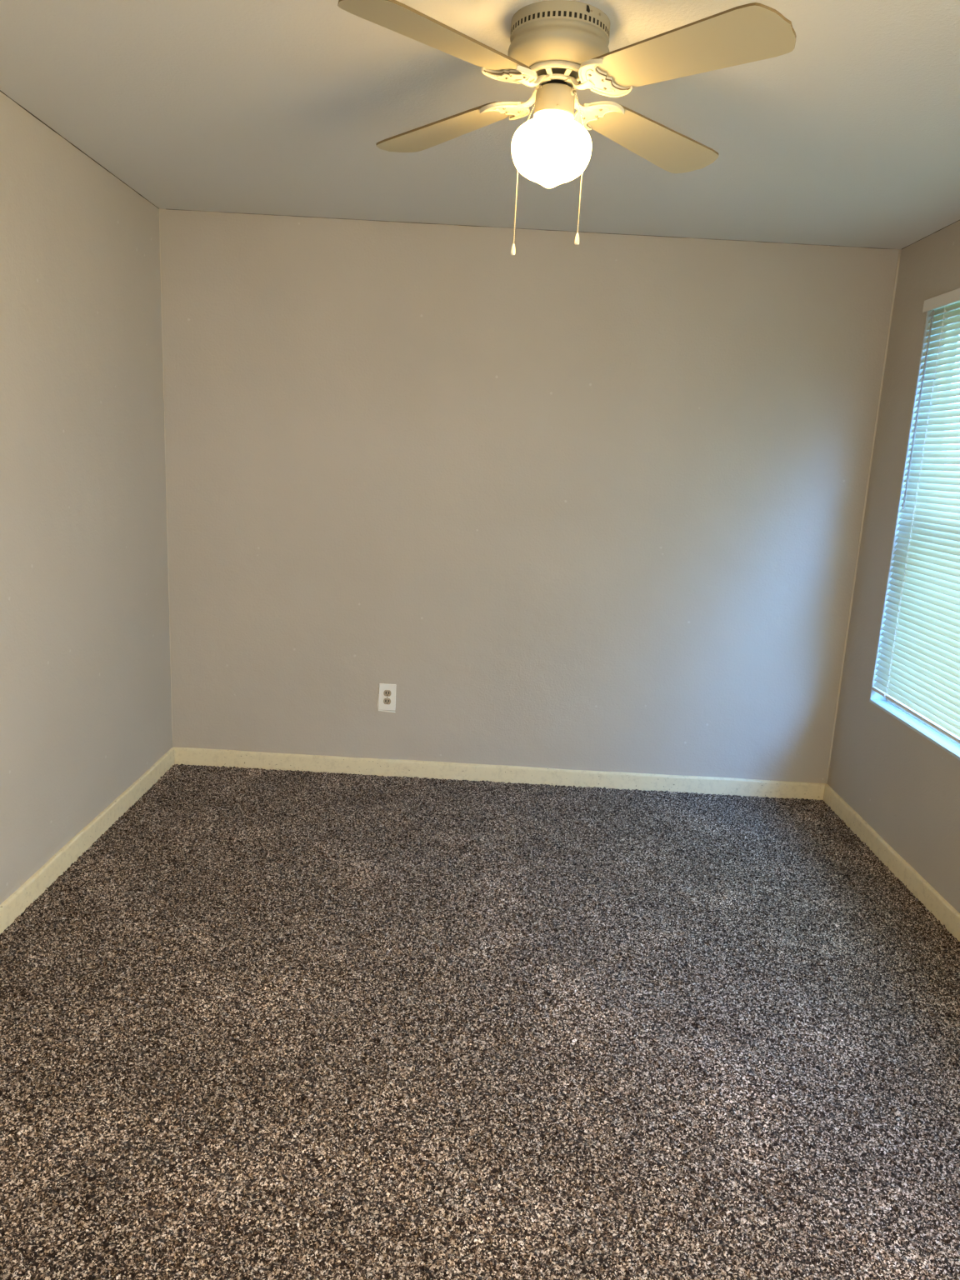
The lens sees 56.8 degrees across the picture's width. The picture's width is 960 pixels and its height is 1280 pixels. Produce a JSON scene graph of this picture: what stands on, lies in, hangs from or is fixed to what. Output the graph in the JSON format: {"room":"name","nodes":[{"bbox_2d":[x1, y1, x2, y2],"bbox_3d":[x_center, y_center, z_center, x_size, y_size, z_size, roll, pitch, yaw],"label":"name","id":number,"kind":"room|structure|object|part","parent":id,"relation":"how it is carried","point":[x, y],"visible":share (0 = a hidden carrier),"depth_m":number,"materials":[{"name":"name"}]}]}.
{"room":"empty bedroom","nodes":[
{"label":"empty bedroom","id":0,"kind":"room"},
{"bbox_2d":[0,91,172,904],"bbox_3d":[-1.501,-0.071,1.471,0.159,2.490,5.100,3,12,0],"label":"wall","id":1,"kind":"structure","parent":0,"point":[86,701],"depth_m":3.07,"materials":[{"name":"beige paint"}]},
{"bbox_2d":[0,90,159,209],"bbox_3d":[-1.372,-1.305,1.314,0.005,0.005,4.898,3,12,0],"label":"trim","id":2,"kind":"structure","parent":1,"relation":"attached to","point":[0,90],"depth_m":2.92,"materials":[{"name":"white paint"}]},
{"bbox_2d":[0,747,174,934],"bbox_3d":[-1.482,1.077,1.708,0.019,0.112,5.077,3,12,0],"label":"baseboard","id":3,"kind":"structure","parent":1,"relation":"attached to","point":[14,905],"depth_m":3.21,"materials":[{"name":"beige paint"}]},
{"bbox_2d":[0,764,959,1279],"bbox_3d":[0.052,1.187,1.712,3.144,0.016,5.100,3,12,0],"label":"floor","id":4,"kind":"structure","parent":0,"point":[270,1024],"depth_m":2.33,"materials":[{"name":"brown carpet"}]},
{"bbox_2d":[0,0,959,249],"bbox_3d":[0.186,-1.247,1.205,3.381,0.100,5.380,3,12,0],"label":"ceiling","id":5,"kind":"structure","parent":0,"point":[850,136],"depth_m":2.49,"materials":[{"name":"white paint"}]},
{"bbox_2d":[337,0,796,255],"bbox_3d":[0.164,-1.120,1.982,0.888,0.466,0.873,3,12,0],"label":"ceiling fan","id":6,"kind":"object","parent":5,"relation":"hanging from","point":[557,47],"visible":1,"depth_m":1.89,"materials":[{"name":"white wood"}]},
{"bbox_3d":[-0.070,-1.168,1.722,0.453,0.046,0.147,-8,16,-43],"label":"fan blade","id":7,"kind":"part","parent":6,"relation":"part of","materials":[{"name":"beige laminate"}]},
{"bbox_3d":[-0.089,-1.271,2.209,0.148,0.041,0.441,-8,16,-42],"label":"fan blade","id":8,"kind":"part","parent":6,"relation":"part of","materials":[{"name":"beige laminate"}]},
{"bbox_3d":[0.079,-0.926,2.105,0.012,0.026,0.012,3,12,0],"label":"chain pull","id":9,"kind":"part","parent":6,"relation":"part of","materials":[{"name":"beige plastic"}]},
{"bbox_3d":[0.102,-1.080,2.050,0.011,0.300,0.055,-7,15,-40],"label":"pull chain","id":10,"kind":"part","parent":6,"relation":"part of","materials":[{"name":"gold metal"}]},
{"bbox_3d":[0.161,-1.100,2.004,0.180,0.149,0.180,3,12,0],"label":"glass globe","id":11,"kind":"part","parent":6,"relation":"part of","materials":[{"name":"white glass"}]},
{"bbox_3d":[0.171,-1.236,1.976,0.095,0.008,0.095,3,12,0],"label":"hub plate","id":12,"kind":"part","parent":6,"relation":"part of","materials":[{"name":"beige metal"}]},
{"bbox_3d":[0.172,-1.254,1.972,0.115,0.003,0.115,3,12,0],"label":"motor","id":13,"kind":"part","parent":6,"relation":"part of","materials":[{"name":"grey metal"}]},
{"bbox_3d":[0.229,-0.946,2.095,0.012,0.026,0.012,3,12,0],"label":"chain pull","id":14,"kind":"part","parent":6,"relation":"part of","materials":[{"name":"beige plastic"}]},
{"bbox_3d":[0.228,-1.083,2.026,0.018,0.270,0.082,8,13,22],"label":"pull chain","id":15,"kind":"part","parent":6,"relation":"part of","materials":[{"name":"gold metal"}]},
{"bbox_3d":[0.431,-1.241,2.205,0.447,0.038,0.148,-8,16,-44],"label":"fan blade","id":16,"kind":"part","parent":6,"relation":"part of","materials":[{"name":"beige laminate"}]},
{"bbox_3d":[0.407,-1.145,1.738,0.146,0.049,0.447,-7,15,-39],"label":"fan blade","id":17,"kind":"part","parent":6,"relation":"part of","materials":[{"name":"beige laminate"}]},
{"bbox_2d":[159,208,900,783],"bbox_3d":[0.149,-0.514,4.034,3.381,2.490,0.140,3,12,0],"label":"wall","id":18,"kind":"structure","parent":0,"point":[597,503],"depth_m":3.93,"materials":[{"name":"beige paint"}]},
{"bbox_2d":[159,212,173,747],"bbox_3d":[-1.395,-0.647,3.954,0.021,2.356,0.004,3,12,0],"label":"trim","id":19,"kind":"structure","parent":18,"relation":"attached to","point":[159,212],"depth_m":3.94,"materials":[{"name":"beige paint"}]},
{"bbox_2d":[377,683,396,712],"bbox_3d":[-0.434,0.270,4.130,0.086,0.137,0.010,3,12,0],"label":"electrical outlet","id":20,"kind":"object","parent":18,"relation":"attached to","point":[387,696],"visible":1,"depth_m":4.13,"materials":[{"name":"white plastic"}]},
{"bbox_2d":[383,698,390,704],"bbox_3d":[-0.431,0.285,4.129,0.036,0.029,0.003,3,12,0],"label":"socket","id":21,"kind":"object","parent":20,"relation":"attached to","point":[386,701],"depth_m":4.13,"materials":[{"name":"white plastic"}]},
{"bbox_2d":[383,690,391,696],"bbox_3d":[-0.429,0.247,4.121,0.036,0.029,0.003,3,12,0],"label":"socket","id":22,"kind":"object","parent":20,"relation":"attached to","point":[386,692],"depth_m":4.12,"materials":[{"name":"white plastic"}]},
{"bbox_2d":[172,747,825,799],"bbox_3d":[0.089,0.644,4.200,3.088,0.112,0.019,3,12,0],"label":"baseboard","id":23,"kind":"structure","parent":18,"relation":"attached to","point":[186,756],"depth_m":4.19,"materials":[{"name":"beige paint"}]},
{"bbox_2d":[170,209,889,249],"bbox_3d":[0.210,-1.717,3.711,3.051,0.004,0.004,3,12,0],"label":"trim","id":24,"kind":"structure","parent":18,"relation":"attached to","point":[170,209],"depth_m":3.71,"materials":[{"name":"brown"}]},
{"bbox_2d":[825,250,901,784],"bbox_3d":[1.694,-0.475,3.949,0.015,2.356,0.010,3,12,0],"label":"trim","id":25,"kind":"structure","parent":18,"relation":"attached to","point":[899,254],"depth_m":3.92,"materials":[{"name":"beige paint"}]},
{"bbox_2d":[827,220,959,913],"bbox_3d":[1.732,0.109,1.467,0.146,2.490,5.100,3,12,0],"label":"wall","id":26,"kind":"structure","parent":0,"point":[906,787],"depth_m":3.63,"materials":[{"name":"beige paint"}]},
{"bbox_2d":[823,784,959,941],"bbox_3d":[1.598,1.248,1.704,0.019,0.112,5.077,3,12,0],"label":"baseboard","id":27,"kind":"structure","parent":26,"relation":"attached to","point":[933,902],"depth_m":3.43,"materials":[{"name":"beige paint"}]},
{"bbox_2d":[869,301,959,759],"bbox_3d":[1.761,-0.367,2.860,0.144,1.616,1.542,3,12,0],"label":"window","id":28,"kind":"structure","parent":26,"relation":"in","point":[938,738],"depth_m":3.51,"materials":[{"name":"white plastic"}]},
{"bbox_3d":[1.680,0.415,3.024,0.069,0.012,1.542,3,12,0],"label":"sill","id":29,"kind":"part","parent":28,"relation":"part of","materials":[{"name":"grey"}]},
{"bbox_2d":[871,288,959,743],"bbox_3d":[1.703,-0.398,2.857,0.051,1.564,1.562,3,12,0],"label":"window blind","id":30,"kind":"object","parent":28,"relation":"attached to","point":[918,668],"visible":1,"depth_m":3.35,"materials":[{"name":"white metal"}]},
{"bbox_3d":[1.661,0.360,3.013,0.024,0.013,1.534,3,12,0],"label":"rail","id":31,"kind":"part","parent":30,"relation":"part of","materials":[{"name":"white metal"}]},
{"bbox_3d":[1.711,-0.516,3.479,0.021,1.523,0.005,3,12,0],"label":"ladder cord","id":32,"kind":"part","parent":30,"relation":"part of","materials":[{"name":"white fabric"}]},
{"bbox_3d":[1.826,-0.716,2.787,0.026,0.826,1.472,3,12,0],"label":"sash","id":33,"kind":"part","parent":28,"relation":"part of","materials":[{"name":"white plastic"}]},
{"bbox_2d":[901,220,959,249],"bbox_3d":[1.736,-1.274,1.992,0.004,0.004,3.490,3,12,0],"label":"trim","id":34,"kind":"structure","parent":26,"relation":"attached to","point":[958,220],"depth_m":3.48,"materials":[{"name":"white paint"}]}
]}

